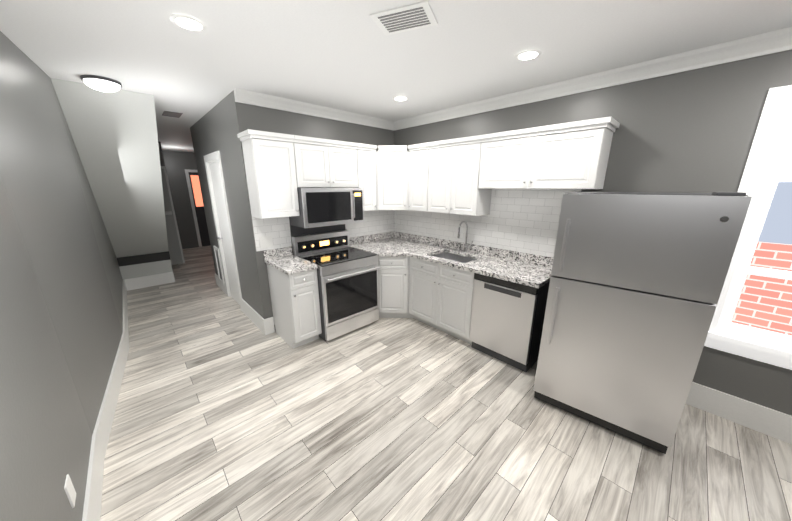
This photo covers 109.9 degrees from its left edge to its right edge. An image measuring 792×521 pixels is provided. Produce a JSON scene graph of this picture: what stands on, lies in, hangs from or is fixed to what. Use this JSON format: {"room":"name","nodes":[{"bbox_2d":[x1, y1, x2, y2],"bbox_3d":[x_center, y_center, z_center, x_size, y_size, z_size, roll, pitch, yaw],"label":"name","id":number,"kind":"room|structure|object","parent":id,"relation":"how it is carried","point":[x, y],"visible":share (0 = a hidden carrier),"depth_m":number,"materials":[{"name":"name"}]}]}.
{"room":"kitchen","nodes":[
{"label":"kitchen","id":0,"kind":"room"},
{"bbox_2d":[0,31,122,520],"bbox_3d":[-3.083,-0.285,2.668,0.260,2.600,11.270,-14,20,-42],"label":"wall","id":1,"kind":"structure","parent":0,"point":[61,305],"depth_m":1.56,"materials":[{"name":"grey paint"}]},
{"bbox_2d":[64,474,75,508],"bbox_3d":[-1.465,1.038,1.251,0.006,0.120,0.080,-14,20,-42],"label":"electrical outlet plate","id":2,"kind":"object","parent":1,"relation":"attached to","point":[69,489],"visible":0.93,"depth_m":1.24,"materials":[{"name":"white paint"}]},
{"bbox_2d":[51,78,167,257],"bbox_3d":[-3.553,-0.953,3.699,0.670,2.196,2.532,-14,20,-42],"label":"ceiling","id":3,"kind":"structure","parent":0,"point":[114,136],"depth_m":3.20,"materials":[{"name":"paint"}]},
{"bbox_2d":[117,251,174,290],"bbox_3d":[-4.362,0.167,4.884,0.673,0.580,0.114,-14,20,-42],"label":"wall","id":4,"kind":"structure","parent":0,"point":[144,270],"depth_m":4.83,"materials":[{"name":"paint"}]},
{"bbox_2d":[158,141,164,165],"bbox_3d":[-5.197,-1.202,6.091,0.460,2.600,3.220,-14,20,-42],"label":"wall","id":5,"kind":"structure","parent":0,"point":[162,162],"depth_m":5.79,"materials":[{"name":"grey paint"}]},
{"bbox_2d":[161,166,184,264],"bbox_3d":[-4.953,-0.927,5.990,0.340,2.120,0.099,-14,20,-42],"label":"trim","id":6,"kind":"structure","parent":5,"relation":"attached to","point":[175,250],"depth_m":6.12,"materials":[{"name":"white paint"}]},
{"bbox_2d":[162,150,198,248],"bbox_3d":[-5.830,-1.643,7.736,3.270,2.600,0.120,-14,20,-42],"label":"wall","id":7,"kind":"structure","parent":0,"point":[177,163],"depth_m":7.59,"materials":[{"name":"grey paint"}]},
{"bbox_2d":[185,169,209,246],"bbox_3d":[-5.503,-1.493,8.044,0.660,2.150,0.075,-14,20,-42],"label":"door frame","id":8,"kind":"structure","parent":7,"relation":"attached to","point":[195,194],"depth_m":7.90,"materials":[{"name":"white paint"}]},
{"bbox_2d":[190,94,260,315],"bbox_3d":[-2.392,-0.623,3.929,0.120,2.600,2.330,-14,20,-42],"label":"wall","id":9,"kind":"structure","parent":0,"point":[212,130],"depth_m":3.39,"materials":[{"name":"grey paint"}]},
{"bbox_2d":[213,246,223,284],"bbox_3d":[-2.915,0.078,4.580,0.019,0.610,0.300,-14,20,-42],"label":"trim","id":10,"kind":"structure","parent":9,"relation":"attached to","point":[218,264],"depth_m":4.57,"materials":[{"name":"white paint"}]},
{"bbox_2d":[203,151,242,311],"bbox_3d":[-2.423,-0.392,3.975,0.187,2.130,0.850,-14,20,-42],"label":"door frame","id":11,"kind":"structure","parent":9,"relation":"attached to","point":[215,179],"depth_m":3.97,"materials":[{"name":"white paint"}]},
{"bbox_2d":[82,273,791,520],"bbox_3d":[-0.727,0.871,2.990,3.450,0.200,7.800,-14,20,-42],"label":"baseboard","id":12,"kind":"structure","parent":9,"relation":"attached to","point":[762,419],"depth_m":2.04,"materials":[{"name":"white paint"}]},
{"bbox_2d":[230,90,393,330],"bbox_3d":[-0.831,-0.570,3.731,2.100,2.600,0.120,-14,20,-42],"label":"wall","id":13,"kind":"structure","parent":0,"point":[252,117],"depth_m":3.15,"materials":[{"name":"grey paint"}]},
{"bbox_2d":[237,129,299,218],"bbox_3d":[-1.293,-0.861,2.869,0.432,0.810,0.335,-14,20,-42],"label":"upper cabinet","id":14,"kind":"object","parent":13,"relation":"attached to","point":[269,162],"visible":1,"depth_m":2.77,"materials":[{"name":"white wood"}]},
{"bbox_2d":[234,88,393,130],"bbox_3d":[-0.793,-1.750,3.306,2.010,0.100,0.085,-14,20,-42],"label":"crown molding","id":15,"kind":"structure","parent":13,"relation":"attached to","point":[241,95],"depth_m":3.11,"materials":[{"name":"white paint"}]},
{"bbox_2d":[252,187,393,252],"bbox_3d":[-0.786,-0.508,3.699,2.080,0.898,0.008,-14,20,-42],"label":"tile backsplash","id":16,"kind":"structure","parent":13,"relation":"attached to","point":[282,231],"depth_m":3.44,"materials":[{"name":"white tile"}]},
{"bbox_2d":[259,235,272,247],"bbox_3d":[-1.450,-0.212,3.111,0.140,0.130,0.008,-14,20,-42],"label":"switch plate","id":17,"kind":"object","parent":16,"relation":"attached to","point":[266,241],"visible":1,"depth_m":3.11,"materials":[{"name":"white paint"}]},
{"bbox_2d":[293,135,358,187],"bbox_3d":[-0.849,-1.115,3.238,0.788,0.510,0.335,-14,20,-42],"label":"upper cabinet","id":18,"kind":"object","parent":13,"relation":"attached to","point":[320,162],"visible":0.98,"depth_m":3.10,"materials":[{"name":"white wood"}]},
{"bbox_2d":[289,188,363,227],"bbox_3d":[-0.806,-0.649,3.318,0.786,0.425,0.437,-14,20,-42],"label":"microwave","id":19,"kind":"object","parent":18,"relation":"attached to","point":[320,207],"visible":0.98,"depth_m":3.14,"materials":[{"name":"silver metal"}]},
{"bbox_2d":[345,143,376,210],"bbox_3d":[-0.459,-1.067,3.636,0.286,0.810,0.335,-14,20,-42],"label":"upper cabinet","id":20,"kind":"object","parent":13,"relation":"attached to","point":[366,168],"visible":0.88,"depth_m":3.53,"materials":[{"name":"white wood"}]},
{"bbox_2d":[375,145,409,209],"bbox_3d":[-0.039,-1.122,3.842,0.604,0.810,0.604,-14,20,-42],"label":"upper cabinet","id":21,"kind":"object","parent":13,"relation":"attached to","point":[392,164],"visible":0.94,"depth_m":3.63,"materials":[{"name":"white wood"}]},
{"bbox_2d":[0,0,791,151],"bbox_3d":[-1.881,-1.887,3.507,3.650,0.060,11.350,-14,20,-42],"label":"ceiling","id":22,"kind":"structure","parent":0,"point":[348,55],"depth_m":1.80,"materials":[{"name":"paint"}]},
{"bbox_2d":[80,75,121,91],"bbox_3d":[-2.547,-1.519,2.415,0.250,0.085,0.250,-14,20,-42],"label":"flush ceiling light","id":23,"kind":"object","parent":22,"relation":"attached to","point":[101,83],"visible":1,"depth_m":2.35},
{"bbox_2d":[162,111,182,117],"bbox_3d":[-2.857,-1.863,3.546,0.180,0.006,0.300,-14,20,-42],"label":"ceiling vent","id":24,"kind":"object","parent":22,"relation":"in","point":[172,114],"visible":0.86,"depth_m":3.54,"materials":[{"name":"grey metal"}]},
{"bbox_2d":[170,14,206,31],"bbox_3d":[-1.161,-1.327,1.559,0.170,0.004,0.170,-14,20,-42],"label":"recessed light","id":25,"kind":"object","parent":22,"relation":"in","point":[188,22],"visible":1,"depth_m":1.55,"materials":[{"name":"white paint"}]},
{"bbox_2d":[392,96,408,100],"bbox_3d":[0.048,-1.685,2.896,0.170,0.004,0.170,-14,20,-42],"label":"recessed light","id":26,"kind":"object","parent":22,"relation":"in","point":[400,98],"visible":1,"depth_m":2.88,"materials":[{"name":"white paint"}]},
{"bbox_2d":[369,0,437,35],"bbox_3d":[0.047,-1.318,1.523,0.320,0.010,0.220,6,16,21],"label":"ceiling vent","id":27,"kind":"object","parent":22,"relation":"in","point":[410,17],"visible":1,"depth_m":1.50,"materials":[{"name":"white metal"}]},
{"bbox_2d":[515,50,541,60],"bbox_3d":[0.921,-1.429,1.939,0.170,0.004,0.170,-14,20,-42],"label":"recessed light","id":28,"kind":"object","parent":22,"relation":"in","point":[527,55],"visible":0.98,"depth_m":1.93,"materials":[{"name":"white paint"}]},
{"bbox_2d":[100,245,791,520],"bbox_3d":[-1.881,0.678,4.195,3.650,0.050,11.350,-14,20,-42],"label":"floor","id":29,"kind":"structure","parent":0,"point":[227,409],"depth_m":1.93,"materials":[{"name":"wood"}]},
{"bbox_2d":[267,264,321,348],"bbox_3d":[-1.145,0.477,3.159,0.310,0.875,0.634,-14,20,-42],"label":"base cabinet","id":30,"kind":"object","parent":29,"relation":"on","point":[295,303],"visible":0.96,"depth_m":2.98,"materials":[{"name":"white wood"}]},
{"bbox_2d":[292,230,379,340],"bbox_3d":[-0.707,0.268,3.436,0.760,1.135,0.748,-14,20,-42],"label":"range","id":31,"kind":"object","parent":29,"relation":"on","point":[347,275],"visible":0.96,"depth_m":3.26,"materials":[{"name":"silver metal"}]},
{"bbox_2d":[377,256,412,317],"bbox_3d":[-0.045,0.256,3.983,0.916,0.875,0.916,-14,20,-42],"label":"base cabinet","id":32,"kind":"object","parent":29,"relation":"on","point":[393,279],"visible":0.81,"depth_m":3.56,"materials":[{"name":"white wood"}]},
{"bbox_2d":[263,231,552,287],"bbox_3d":[0.088,0.006,2.946,2.022,0.140,2.459,-14,20,-42],"label":"countertop","id":33,"kind":"structure","parent":32,"relation":"on","point":[528,269],"depth_m":3.17,"materials":[{"name":"grey stone"}]},
{"bbox_2d":[432,252,475,262],"bbox_3d":[0.687,0.068,3.338,0.430,0.180,0.600,-14,20,-42],"label":"sink basin","id":34,"kind":"object","parent":33,"relation":"in","point":[454,257],"visible":0.1,"depth_m":3.53,"materials":[{"name":"silver metal"}]},
{"bbox_2d":[457,221,472,252],"bbox_3d":[0.833,-0.276,3.345,0.213,0.396,0.120,-14,20,-42],"label":"faucet","id":35,"kind":"object","parent":33,"relation":"on","point":[466,246],"visible":1,"depth_m":3.39,"materials":[{"name":"silver metal"}]},
{"bbox_2d":[409,257,473,344],"bbox_3d":[0.689,0.403,3.435,0.634,0.875,0.908,-14,20,-42],"label":"base cabinet","id":36,"kind":"object","parent":29,"relation":"on","point":[440,296],"visible":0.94,"depth_m":3.20,"materials":[{"name":"white wood"}]},
{"bbox_2d":[469,273,549,371],"bbox_3d":[1.209,0.547,2.902,0.586,0.872,0.604,-14,20,-42],"label":"dishwasher","id":37,"kind":"object","parent":29,"relation":"on","point":[507,321],"visible":0.71,"depth_m":2.67,"materials":[{"name":"silver metal"}]},
{"bbox_2d":[533,191,751,453],"bbox_3d":[1.661,0.344,2.093,0.820,1.684,0.831,12,19,38],"label":"refrigerator","id":38,"kind":"object","parent":29,"relation":"on","point":[637,281],"visible":1,"depth_m":1.76,"materials":[{"name":"silver metal"}]},
{"bbox_2d":[394,50,791,415],"bbox_3d":[1.635,-0.315,2.783,0.120,2.600,4.940,-14,20,-42],"label":"wall","id":39,"kind":"structure","parent":0,"point":[692,131],"depth_m":2.06,"materials":[{"name":"grey paint"}]},
{"bbox_2d":[408,143,428,211],"bbox_3d":[0.380,-1.058,3.604,0.335,0.810,0.318,-14,20,-42],"label":"upper cabinet","id":40,"kind":"object","parent":39,"relation":"attached to","point":[418,178],"visible":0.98,"depth_m":3.50,"materials":[{"name":"white wood"}]},
{"bbox_2d":[427,135,491,215],"bbox_3d":[0.728,-0.964,3.251,0.335,0.810,0.688,-14,20,-42],"label":"upper cabinet","id":41,"kind":"object","parent":39,"relation":"attached to","point":[453,175],"visible":0.98,"depth_m":3.12,"materials":[{"name":"white wood"}]},
{"bbox_2d":[394,189,581,256],"bbox_3d":[0.833,-0.560,3.492,0.008,0.670,2.490,-14,20,-42],"label":"tile backsplash","id":42,"kind":"structure","parent":39,"relation":"attached to","point":[523,220],"depth_m":3.08,"materials":[{"name":"white tile"}]},
{"bbox_2d":[478,117,619,188],"bbox_3d":[1.335,-0.938,2.597,0.335,0.520,1.070,-14,20,-42],"label":"upper cabinet","id":43,"kind":"object","parent":39,"relation":"attached to","point":[572,155],"visible":1,"depth_m":2.41,"materials":[{"name":"white wood"}]},
{"bbox_2d":[394,27,791,130],"bbox_3d":[1.560,-1.504,2.390,0.085,0.100,4.700,-14,20,-42],"label":"crown molding","id":44,"kind":"structure","parent":39,"relation":"attached to","point":[772,42],"depth_m":2.13,"materials":[{"name":"white paint"}]},
{"bbox_2d":[704,85,791,369],"bbox_3d":[2.729,-0.117,1.599,0.180,1.770,1.160,-14,20,-42],"label":"window","id":45,"kind":"structure","parent":39,"relation":"in","point":[768,153],"depth_m":1.88,"materials":[{"name":"paint"}]},
{"label":"outside","id":46,"kind":"structure","parent":0,"visible":0},
{"bbox_2d":[731,144,791,334],"bbox_3d":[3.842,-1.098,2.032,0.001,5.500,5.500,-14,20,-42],"label":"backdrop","id":47,"kind":"structure","parent":46,"point":[765,303],"depth_m":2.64,"materials":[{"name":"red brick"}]}
]}

